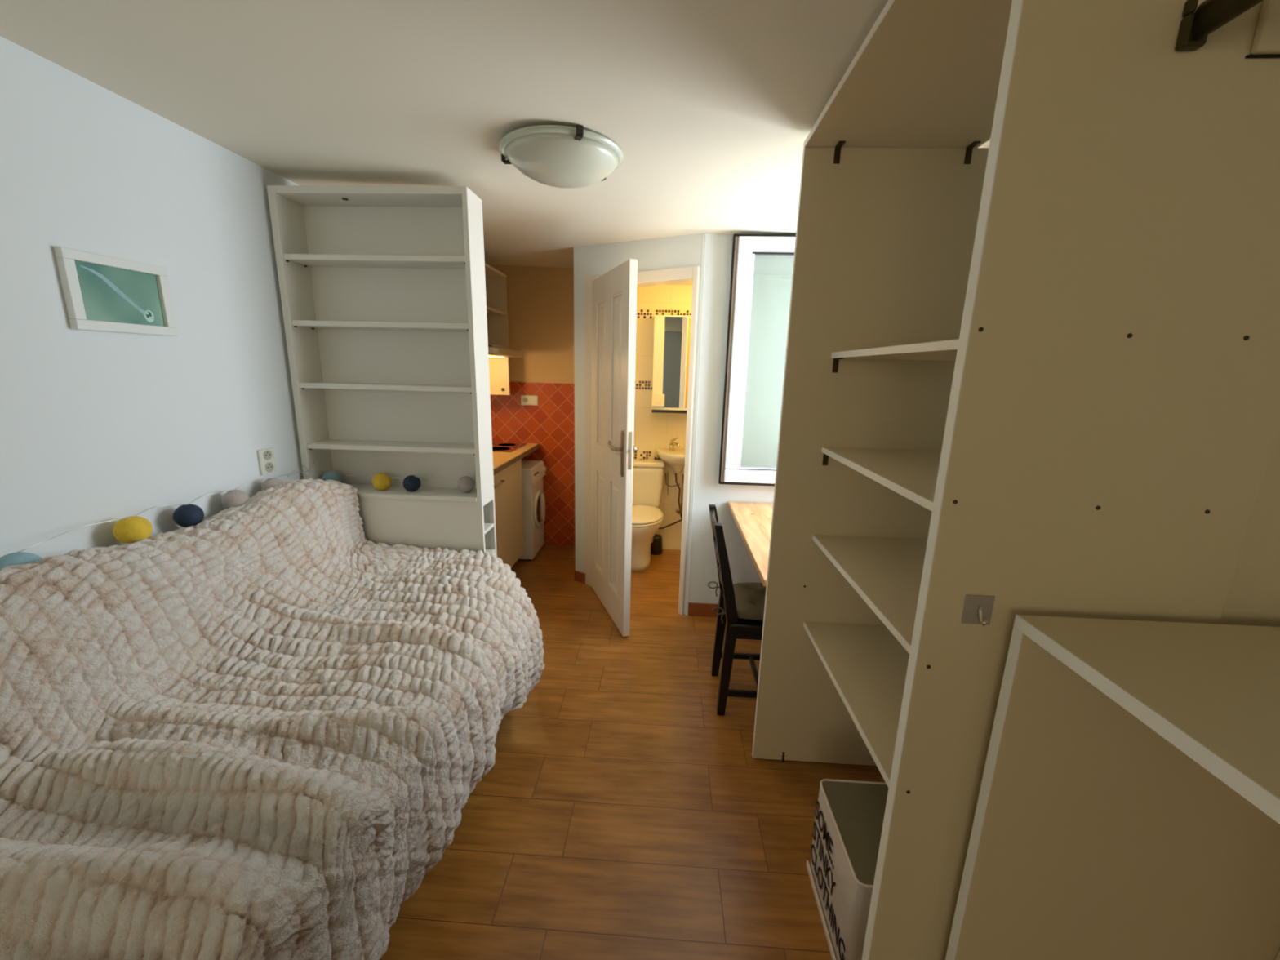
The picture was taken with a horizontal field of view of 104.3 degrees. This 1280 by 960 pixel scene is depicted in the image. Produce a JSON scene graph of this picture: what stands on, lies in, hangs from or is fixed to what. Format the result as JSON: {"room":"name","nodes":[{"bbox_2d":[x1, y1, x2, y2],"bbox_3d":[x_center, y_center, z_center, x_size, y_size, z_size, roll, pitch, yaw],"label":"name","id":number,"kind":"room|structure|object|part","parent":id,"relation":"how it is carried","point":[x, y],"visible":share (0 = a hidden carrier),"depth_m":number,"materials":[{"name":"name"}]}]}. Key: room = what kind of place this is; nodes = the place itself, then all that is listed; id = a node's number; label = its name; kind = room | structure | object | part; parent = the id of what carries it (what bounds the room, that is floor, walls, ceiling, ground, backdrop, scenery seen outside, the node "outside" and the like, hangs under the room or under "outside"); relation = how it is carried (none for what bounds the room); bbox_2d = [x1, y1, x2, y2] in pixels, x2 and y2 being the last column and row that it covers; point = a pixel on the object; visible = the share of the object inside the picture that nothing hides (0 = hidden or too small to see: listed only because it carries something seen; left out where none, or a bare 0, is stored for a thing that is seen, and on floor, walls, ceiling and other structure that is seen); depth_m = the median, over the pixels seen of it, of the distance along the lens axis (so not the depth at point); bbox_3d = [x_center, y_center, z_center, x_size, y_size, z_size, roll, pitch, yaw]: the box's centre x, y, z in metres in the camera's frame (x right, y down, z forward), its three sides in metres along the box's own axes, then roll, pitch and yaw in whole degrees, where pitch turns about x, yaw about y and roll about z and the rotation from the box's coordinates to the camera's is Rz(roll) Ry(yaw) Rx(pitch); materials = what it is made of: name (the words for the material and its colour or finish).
{"room":"studio apartment","nodes":[
{"label":"studio apartment","id":0,"kind":"room"},
{"bbox_2d":[0,35,303,558],"bbox_3d":[-1.686,0.094,1.005,0.100,2.300,6.530,2,13,3],"label":"wall","id":1,"kind":"structure","parent":0,"point":[96,426],"depth_m":1.53,"materials":[{"name":"paint"}]},
{"bbox_2d":[53,246,177,336],"bbox_3d":[-1.577,-0.560,1.516,0.022,0.216,0.292,2,13,3],"label":"framed picture","id":2,"kind":"object","parent":1,"relation":"attached to","point":[102,293],"visible":1,"depth_m":1.49},
{"bbox_2d":[74,260,164,326],"bbox_3d":[-1.581,-0.560,1.516,0.007,0.160,0.236,2,13,3],"label":"print","id":3,"kind":"object","parent":2,"relation":"attached to","point":[108,293],"depth_m":1.51},
{"bbox_2d":[257,447,276,475],"bbox_3d":[-1.569,-0.080,2.096,0.014,0.105,0.078,2,13,3],"label":"double socket","id":4,"kind":"object","parent":1,"relation":"attached to","point":[266,457],"visible":1,"depth_m":2.09,"materials":[{"name":"beige plastic"}]},
{"bbox_2d":[484,262,510,395],"bbox_3d":[-1.249,-0.972,3.242,0.473,0.863,1.000,2,13,3],"label":"upper cabinet","id":5,"kind":"object","parent":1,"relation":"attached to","point":[495,280],"visible":0.27,"depth_m":3.69,"materials":[{"name":"wood"}]},
{"bbox_2d":[486,306,505,315],"bbox_3d":[-1.247,-1.128,3.207,0.457,0.018,0.964,2,13,3],"label":"shelf","id":6,"kind":"object","parent":5,"relation":"attached to","point":[490,311],"depth_m":3.55,"materials":[{"name":"white wood"}]},
{"bbox_2d":[488,343,523,358],"bbox_3d":[-1.176,-0.894,3.422,0.601,0.100,0.625,2,13,3],"label":"extractor hood","id":7,"kind":"object","parent":5,"relation":"attached to","point":[493,352],"visible":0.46,"depth_m":3.31,"materials":[{"name":"metal"}]},
{"bbox_2d":[0,0,990,268],"bbox_3d":[-0.284,-0.997,0.683,2.855,0.265,6.530,2,13,3],"label":"ceiling","id":8,"kind":"structure","parent":0,"point":[711,107],"depth_m":1.34,"materials":[{"name":"paint"}]},
{"bbox_2d":[498,124,623,188],"bbox_3d":[-0.272,-1.087,1.729,0.430,0.099,0.424,2,13,3],"label":"ceiling lamp","id":9,"kind":"object","parent":8,"relation":"attached to","point":[557,156],"visible":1,"depth_m":1.62,"materials":[{"name":"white glass"}]},
{"bbox_2d":[488,264,692,550],"bbox_3d":[-0.308,-0.557,4.074,2.300,2.300,0.112,2,13,3],"label":"wall","id":10,"kind":"structure","parent":0,"point":[540,300],"depth_m":4.00,"materials":[{"name":"tile"}]},
{"bbox_2d":[520,395,537,405],"bbox_3d":[-0.894,-0.644,4.023,0.138,0.078,0.014,2,13,3],"label":"outlet","id":11,"kind":"object","parent":10,"relation":"attached to","point":[525,399],"visible":1,"depth_m":4.02,"materials":[{"name":"beige plastic"}]},
{"bbox_2d":[529,396,536,404],"bbox_3d":[-0.862,-0.642,4.017,0.056,0.060,0.002,2,13,3],"label":"rocker switch","id":12,"kind":"object","parent":11,"relation":"attached to","point":[532,399],"depth_m":4.02,"materials":[{"name":"beige plastic"}]},
{"bbox_2d":[656,448,684,473],"bbox_3d":[0.301,-0.128,3.932,0.350,0.192,0.265,2,13,3],"label":"basin","id":13,"kind":"object","parent":10,"relation":"attached to","point":[675,459],"visible":0.71,"depth_m":3.89,"materials":[{"name":"white ceramic"}]},
{"bbox_2d":[658,471,684,528],"bbox_3d":[0.241,0.173,4.109,0.257,0.520,0.077,2,13,3],"label":"pipe","id":14,"kind":"object","parent":13,"relation":"attached to","point":[680,510],"visible":0.83,"depth_m":4.08,"materials":[{"name":"metal"}]},
{"bbox_2d":[668,437,680,450],"bbox_3d":[0.275,-0.283,3.921,0.043,0.114,0.123,-8,15,-35],"label":"mixer tap","id":15,"kind":"object","parent":13,"relation":"on","point":[672,444],"visible":1,"depth_m":3.93,"materials":[{"name":"silver metal"}]},
{"bbox_3d":[0.272,-0.311,3.930,0.080,0.064,0.028,12,17,40],"label":"lever","id":16,"kind":"part","parent":15,"relation":"part of","materials":[{"name":"silver metal"}]},
{"bbox_3d":[0.275,-0.263,3.926,0.043,0.072,0.123,-8,15,-35],"label":"spout","id":17,"kind":"part","parent":15,"relation":"part of","materials":[{"name":"silver metal"}]},
{"bbox_2d":[651,315,691,413],"bbox_3d":[0.262,-0.884,3.835,0.320,0.722,0.171,2,13,3],"label":"upper cabinet","id":18,"kind":"object","parent":10,"relation":"attached to","point":[672,333],"visible":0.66,"depth_m":3.77,"materials":[{"name":"white plastic"}]},
{"bbox_2d":[651,409,686,413],"bbox_3d":[0.254,-0.542,3.913,0.320,0.021,0.129,2,13,3],"label":"shelf","id":19,"kind":"object","parent":18,"relation":"attached to","point":[652,411],"depth_m":3.85,"materials":[{"name":"plastic"}]},
{"bbox_2d":[662,316,687,408],"bbox_3d":[0.261,-0.886,3.770,0.165,0.670,0.002,2,13,3],"label":"mirror","id":20,"kind":"object","parent":18,"relation":"attached to","point":[674,329],"depth_m":3.77,"materials":[{"name":"clear glass"}]},
{"bbox_2d":[684,316,691,408],"bbox_3d":[0.384,-0.881,3.764,0.060,0.670,0.002,2,13,3],"label":"mirror","id":21,"kind":"object","parent":18,"relation":"attached to","point":[687,325],"depth_m":3.75,"materials":[{"name":"yellow mirror"}]},
{"bbox_2d":[379,544,885,959],"bbox_3d":[-0.340,1.313,1.198,2.855,0.100,6.530,2,13,3],"label":"floor","id":22,"kind":"structure","parent":0,"point":[616,815],"depth_m":1.72,"materials":[{"name":"brown wood"}]},
{"bbox_2d":[266,185,497,557],"bbox_3d":[-1.128,-0.133,2.324,0.832,2.195,0.174,2,13,3],"label":"bookcase","id":23,"kind":"object","parent":22,"relation":"on","point":[383,288],"visible":0.7,"depth_m":2.27,"materials":[{"name":"white laminate"}]},
{"bbox_2d":[0,458,474,570],"bbox_3d":[-1.200,0.097,1.792,0.776,0.152,1.231,2,13,3],"label":"string lights","id":24,"kind":"object","parent":23,"relation":"on","point":[131,529],"visible":0.85,"depth_m":1.68,"materials":[{"name":"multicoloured fabric"}]},
{"bbox_3d":[-1.528,-0.147,2.347,0.030,2.195,0.168,2,13,3],"label":"panel","id":25,"kind":"part","parent":23,"relation":"part of","materials":[{"name":"white laminate"}]},
{"bbox_3d":[-1.104,-0.942,2.146,0.778,0.022,0.155,2,13,3],"label":"shelf","id":26,"kind":"part","parent":23,"relation":"part of","materials":[{"name":"white laminate"}]},
{"bbox_3d":[-1.111,-0.682,2.204,0.778,0.022,0.155,2,13,3],"label":"shelf","id":27,"kind":"part","parent":23,"relation":"part of","materials":[{"name":"white laminate"}]},
{"bbox_3d":[-1.117,-0.423,2.262,0.778,0.022,0.155,2,13,3],"label":"shelf","id":28,"kind":"part","parent":23,"relation":"part of","materials":[{"name":"white laminate"}]},
{"bbox_3d":[-1.123,-0.157,2.321,0.778,0.022,0.155,2,13,3],"label":"shelf","id":29,"kind":"part","parent":23,"relation":"part of","materials":[{"name":"white laminate"}]},
{"bbox_3d":[-1.129,0.059,2.363,0.778,0.020,0.167,2,13,3],"label":"shelf","id":30,"kind":"part","parent":23,"relation":"part of","materials":[{"name":"white laminate"}]},
{"bbox_3d":[-1.143,0.509,2.395,0.778,0.871,0.014,2,13,3],"label":"panel","id":31,"kind":"part","parent":23,"relation":"part of","materials":[{"name":"white laminate"}]},
{"bbox_3d":[-0.724,-0.119,2.307,0.022,2.195,0.168,2,13,3],"label":"panel","id":32,"kind":"part","parent":23,"relation":"part of","materials":[{"name":"white laminate"}]},
{"bbox_3d":[-0.864,0.230,2.393,0.282,0.016,0.130,2,13,3],"label":"niche shelf","id":33,"kind":"part","parent":23,"relation":"part of","materials":[{"name":"white laminate"}]},
{"bbox_3d":[-0.867,0.361,2.422,0.282,0.016,0.130,2,13,3],"label":"niche shelf","id":34,"kind":"part","parent":23,"relation":"part of","materials":[{"name":"white laminate"}]},
{"bbox_2d":[493,458,524,568],"bbox_3d":[-1.205,0.369,3.175,0.645,0.842,1.235,2,13,3],"label":"base cabinet","id":35,"kind":"object","parent":22,"relation":"on","point":[508,487],"visible":0.23,"depth_m":3.44,"materials":[{"name":"wood"}]},
{"bbox_3d":[-0.890,0.021,3.154,0.039,0.010,0.169,2,13,3],"label":"handle","id":36,"kind":"part","parent":35,"relation":"part of","materials":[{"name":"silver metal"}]},
{"bbox_2d":[492,441,539,475],"bbox_3d":[-1.193,-0.112,3.296,0.638,0.036,1.691,2,13,3],"label":"countertop","id":37,"kind":"structure","parent":35,"relation":"on","point":[501,460],"depth_m":3.51,"materials":[{"name":"brown wood"}]},
{"bbox_2d":[492,442,527,452],"bbox_3d":[-1.165,-0.261,3.872,0.470,0.005,0.430,2,13,3],"label":"cooktop","id":38,"kind":"object","parent":37,"relation":"in","point":[496,446],"visible":0.49,"depth_m":3.87,"materials":[{"name":"silver metal"}]},
{"bbox_2d":[518,460,546,560],"bbox_3d":[-1.009,0.235,4.027,0.462,0.742,0.373,2,13,3],"label":"washing machine","id":39,"kind":"object","parent":22,"relation":"on","point":[533,472],"visible":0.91,"depth_m":3.90,"materials":[{"name":"white metal"}]},
{"bbox_3d":[-0.805,-0.057,3.951,0.020,0.118,0.367,2,13,3],"label":"control panel","id":40,"kind":"part","parent":39,"relation":"part of","materials":[{"name":"white plastic"}]},
{"bbox_3d":[-0.802,0.228,4.014,0.019,0.254,0.254,2,13,3],"label":"door glass","id":41,"kind":"part","parent":39,"relation":"part of","materials":[{"name":"glass"}]},
{"bbox_3d":[-0.787,0.224,4.037,0.020,0.235,0.081,2,13,3],"label":"door trim","id":42,"kind":"part","parent":39,"relation":"part of","materials":[{"name":"white plastic"}]},
{"bbox_2d":[631,458,664,571],"bbox_3d":[-0.007,0.269,3.867,0.380,0.791,0.628,2,13,3],"label":"toilet","id":43,"kind":"object","parent":22,"relation":"on","point":[647,473],"visible":0.61,"depth_m":3.88,"materials":[{"name":"white ceramic"}]},
{"bbox_3d":[-0.015,0.477,3.856,0.364,0.390,0.500,2,13,3],"label":"bowl","id":44,"kind":"part","parent":43,"relation":"part of","materials":[{"name":"white ceramic"}]},
{"bbox_3d":[-0.011,0.256,3.779,0.374,0.030,0.455,2,13,3],"label":"lid","id":45,"kind":"part","parent":43,"relation":"part of","materials":[{"name":"white ceramic"}]},
{"bbox_3d":[-0.012,0.282,3.783,0.380,0.018,0.458,2,13,3],"label":"seat","id":46,"kind":"part","parent":43,"relation":"part of","materials":[{"name":"white plastic"}]},
{"bbox_3d":[0.014,-0.138,4.004,0.368,0.036,0.181,2,13,3],"label":"cistern lid","id":47,"kind":"part","parent":43,"relation":"part of","materials":[{"name":"white ceramic"}]},
{"bbox_2d":[650,533,662,555],"bbox_3d":[0.133,0.535,4.153,0.112,0.155,0.112,2,13,3],"label":"toilet brush holder","id":48,"kind":"object","parent":22,"relation":"on","point":[656,544],"visible":0.73,"depth_m":4.11,"materials":[{"name":"plastic"}]},
{"bbox_2d":[708,504,763,715],"bbox_3d":[0.536,0.589,2.275,0.474,0.885,0.360,2,13,3],"label":"chair","id":49,"kind":"object","parent":22,"relation":"on","point":[737,628],"visible":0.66,"depth_m":2.16,"materials":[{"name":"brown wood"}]},
{"bbox_3d":[0.331,0.199,2.200,0.045,0.070,0.260,2,13,3],"label":"rail","id":50,"kind":"part","parent":49,"relation":"part of","materials":[{"name":"black wood"}]},
{"bbox_3d":[0.355,0.327,2.227,0.041,0.050,0.260,2,13,3],"label":"rail","id":51,"kind":"part","parent":49,"relation":"part of","materials":[{"name":"black wood"}]},
{"bbox_3d":[0.375,0.552,2.424,0.126,0.885,0.036,2,13,3],"label":"leg","id":52,"kind":"part","parent":49,"relation":"part of","materials":[{"name":"black wood"}]},
{"bbox_3d":[0.376,0.440,2.251,0.038,0.040,0.260,2,13,3],"label":"rail","id":53,"kind":"part","parent":49,"relation":"part of","materials":[{"name":"black wood"}]},
{"bbox_3d":[0.359,0.615,2.142,0.126,0.885,0.036,2,13,3],"label":"leg","id":54,"kind":"part","parent":49,"relation":"part of","materials":[{"name":"black wood"}]},
{"bbox_2d":[707,581,765,623],"bbox_3d":[0.542,0.557,2.267,0.445,0.091,0.330,2,13,3],"label":"cushion","id":55,"kind":"object","parent":49,"relation":"on","point":[749,597],"visible":0.5,"depth_m":2.20,"materials":[{"name":"grey fabric"}]},
{"bbox_3d":[0.583,0.591,2.272,0.380,0.020,0.360,2,13,3],"label":"seat","id":56,"kind":"part","parent":49,"relation":"part of","materials":[{"name":"grey fabric"}]},
{"bbox_2d":[728,501,773,586],"bbox_3d":[0.777,0.623,2.454,0.594,0.752,1.131,2,13,3],"label":"desk","id":57,"kind":"object","parent":22,"relation":"on","point":[753,520],"visible":0.11,"depth_m":2.44,"materials":[{"name":"beige wood"}]},
{"bbox_2d":[805,778,888,959],"bbox_3d":[0.646,1.085,1.361,0.267,0.318,0.321,2,13,3],"label":"storage bin","id":58,"kind":"object","parent":22,"relation":"on","point":[848,823],"visible":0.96,"depth_m":1.33,"materials":[{"name":"fabric"}]},
{"bbox_2d":[751,0,1279,959],"bbox_3d":[0.712,0.255,0.807,0.588,2.182,1.904,2,13,3],"label":"shelving unit","id":59,"kind":"object","parent":22,"relation":"on","point":[1036,371],"visible":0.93,"depth_m":0.70,"materials":[{"name":"beige laminate"}]},
{"bbox_2d":[804,622,909,779],"bbox_3d":[0.783,0.644,1.338,0.415,0.018,0.992,2,13,3],"label":"shelf","id":60,"kind":"object","parent":59,"relation":"attached to","point":[865,663],"depth_m":1.52,"materials":[{"name":"beige laminate"}]},
{"bbox_2d":[813,534,927,645],"bbox_3d":[0.791,0.316,1.265,0.415,0.018,0.992,2,13,3],"label":"shelf","id":61,"kind":"object","parent":59,"relation":"attached to","point":[886,571],"depth_m":1.46,"materials":[{"name":"beige laminate"}]},
{"bbox_3d":[0.751,0.057,1.729,0.558,2.155,0.018,2,13,3],"label":"panel","id":62,"kind":"part","parent":59,"relation":"part of","materials":[{"name":"beige laminate"}]},
{"bbox_2d":[822,446,941,502],"bbox_3d":[0.798,0.010,1.197,0.415,0.018,0.992,2,13,3],"label":"shelf","id":63,"kind":"object","parent":59,"relation":"attached to","point":[910,472],"depth_m":1.38,"materials":[{"name":"beige laminate"}]},
{"bbox_2d":[835,349,957,360],"bbox_3d":[0.805,-0.292,1.129,0.415,0.018,0.992,2,13,3],"label":"shelf","id":64,"kind":"object","parent":59,"relation":"attached to","point":[840,354],"depth_m":1.35,"materials":[{"name":"beige laminate"}]},
{"bbox_2d":[960,595,995,626],"bbox_3d":[0.490,0.191,0.712,0.040,0.045,0.022,2,13,3],"label":"hook","id":65,"kind":"object","parent":59,"relation":"attached to","point":[978,609],"visible":1,"depth_m":0.72,"materials":[{"name":"silver metal"}]},
{"bbox_3d":[0.491,0.195,0.713,0.006,0.025,0.022,2,13,3],"label":"hook arm","id":66,"kind":"part","parent":65,"relation":"part of","materials":[{"name":"silver metal"}]},
{"bbox_3d":[0.594,-0.413,0.131,0.016,0.038,0.860,2,13,3],"label":"hanging rail","id":67,"kind":"part","parent":59,"relation":"part of","materials":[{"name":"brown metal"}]},
{"bbox_3d":[0.766,-0.607,0.526,0.150,0.268,0.010,2,13,3],"label":"plate","id":68,"kind":"part","parent":59,"relation":"part of","materials":[{"name":"beige laminate"}]},
{"bbox_2d":[945,614,1279,959],"bbox_3d":[0.722,0.861,0.386,0.478,1.175,0.862,2,13,3],"label":"cabinet","id":69,"kind":"object","parent":22,"relation":"on","point":[1128,806],"visible":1,"depth_m":0.72,"materials":[{"name":"beige laminate"}]},
{"bbox_3d":[0.957,0.878,0.377,0.005,1.156,0.824,2,13,3],"label":"panel","id":70,"kind":"part","parent":69,"relation":"part of","materials":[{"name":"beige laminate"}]},
{"bbox_3d":[-1.123,0.824,1.058,1.030,0.840,2.580,2,13,3],"label":"bed","id":71,"kind":"object","parent":22,"relation":"on","visible":0},
{"bbox_2d":[0,478,545,959],"bbox_3d":[-1.041,0.683,1.238,1.183,0.959,2.251,2,13,3],"label":"blanket","id":72,"kind":"object","parent":71,"relation":"on","point":[255,729],"visible":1,"depth_m":1.17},
{"bbox_2d":[671,282,692,285],"bbox_3d":[0.241,-1.383,3.261,1.140,0.030,1.078,2,13,3],"label":"ceiling","id":73,"kind":"structure","parent":0,"point":[690,284],"depth_m":3.75,"materials":[{"name":"paint"}]},
{"bbox_2d":[685,233,774,614],"bbox_3d":[0.722,-0.247,2.909,0.815,2.250,0.100,2,13,3],"label":"wall","id":74,"kind":"structure","parent":0,"point":[708,491],"depth_m":2.91,"materials":[{"name":"paint"}]},
{"bbox_2d":[573,233,706,615],"bbox_3d":[-0.030,-0.345,3.151,0.912,2.300,0.100,9,15,32],"label":"doorway","id":75,"kind":"structure","parent":74,"relation":"in","point":[684,251],"depth_m":3.02,"materials":[{"name":"paint"}]},
{"bbox_2d":[573,570,585,583],"bbox_3d":[-0.430,0.694,3.561,0.095,0.075,0.012,9,15,32],"label":"baseboard","id":76,"kind":"structure","parent":75,"relation":"attached to","point":[580,576],"depth_m":3.55,"materials":[{"name":"ceramic"}]},
{"bbox_2d":[585,266,699,614],"bbox_3d":[-0.002,-0.217,3.156,0.779,2.050,0.133,9,15,32],"label":"door frame","id":77,"kind":"structure","parent":75,"relation":"attached to","point":[690,274],"depth_m":3.01,"materials":[{"name":"paint"}]},
{"bbox_2d":[591,258,638,636],"bbox_3d":[-0.177,-0.163,2.941,0.145,2.005,0.732,-3,13,-20],"label":"panelled door","id":78,"kind":"structure","parent":77,"relation":"attached to","point":[614,293],"depth_m":2.81,"materials":[{"name":"paint"}]},
{"bbox_3d":[-0.239,0.267,3.180,0.036,0.660,0.190,-3,13,-20],"label":"door panel","id":79,"kind":"part","parent":78,"relation":"part of","materials":[{"name":"paint"}]},
{"bbox_3d":[-0.218,-0.626,2.981,0.036,0.850,0.190,-3,13,-20],"label":"door panel","id":80,"kind":"part","parent":78,"relation":"part of","materials":[{"name":"paint"}]},
{"bbox_3d":[-0.136,0.331,2.906,0.036,0.660,0.190,-3,13,-20],"label":"door panel","id":81,"kind":"part","parent":78,"relation":"part of","materials":[{"name":"paint"}]},
{"bbox_3d":[-0.139,-0.184,2.692,0.049,0.042,0.149,-3,13,-20],"label":"lever handle","id":82,"kind":"part","parent":78,"relation":"part of","materials":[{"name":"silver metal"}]},
{"bbox_3d":[-0.114,-0.562,2.707,0.036,0.850,0.190,-3,13,-20],"label":"door panel","id":83,"kind":"part","parent":78,"relation":"part of","materials":[{"name":"paint"}]},
{"bbox_3d":[-0.094,-0.139,2.648,0.007,0.252,0.038,-3,13,-20],"label":"handle plate","id":84,"kind":"part","parent":78,"relation":"part of","materials":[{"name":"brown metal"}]},
{"bbox_3d":[-0.051,-0.152,2.596,0.018,0.200,0.010,-3,13,-20],"label":"lock plate","id":85,"kind":"part","parent":78,"relation":"part of","materials":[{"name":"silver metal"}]},
{"bbox_3d":[-0.048,-0.189,2.725,0.049,0.042,0.149,-3,13,-20],"label":"lever handle","id":86,"kind":"part","parent":78,"relation":"part of","materials":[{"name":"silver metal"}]},
{"bbox_2d":[688,602,718,617],"bbox_3d":[0.701,0.821,3.090,0.800,0.085,0.012,2,13,3],"label":"baseboard","id":87,"kind":"structure","parent":74,"relation":"attached to","point":[695,609],"depth_m":3.10,"materials":[{"name":"ceramic"}]},
{"bbox_2d":[718,233,795,486],"bbox_3d":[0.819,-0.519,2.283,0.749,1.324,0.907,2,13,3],"label":"window","id":88,"kind":"structure","parent":74,"relation":"in","point":[762,264],"depth_m":2.68,"materials":[{"name":"white plastic"}]},
{"bbox_3d":[0.792,-0.612,2.691,0.450,1.140,0.012,2,13,3],"label":"glass pane","id":89,"kind":"part","parent":88,"relation":"part of","materials":[{"name":"white"}]}
]}

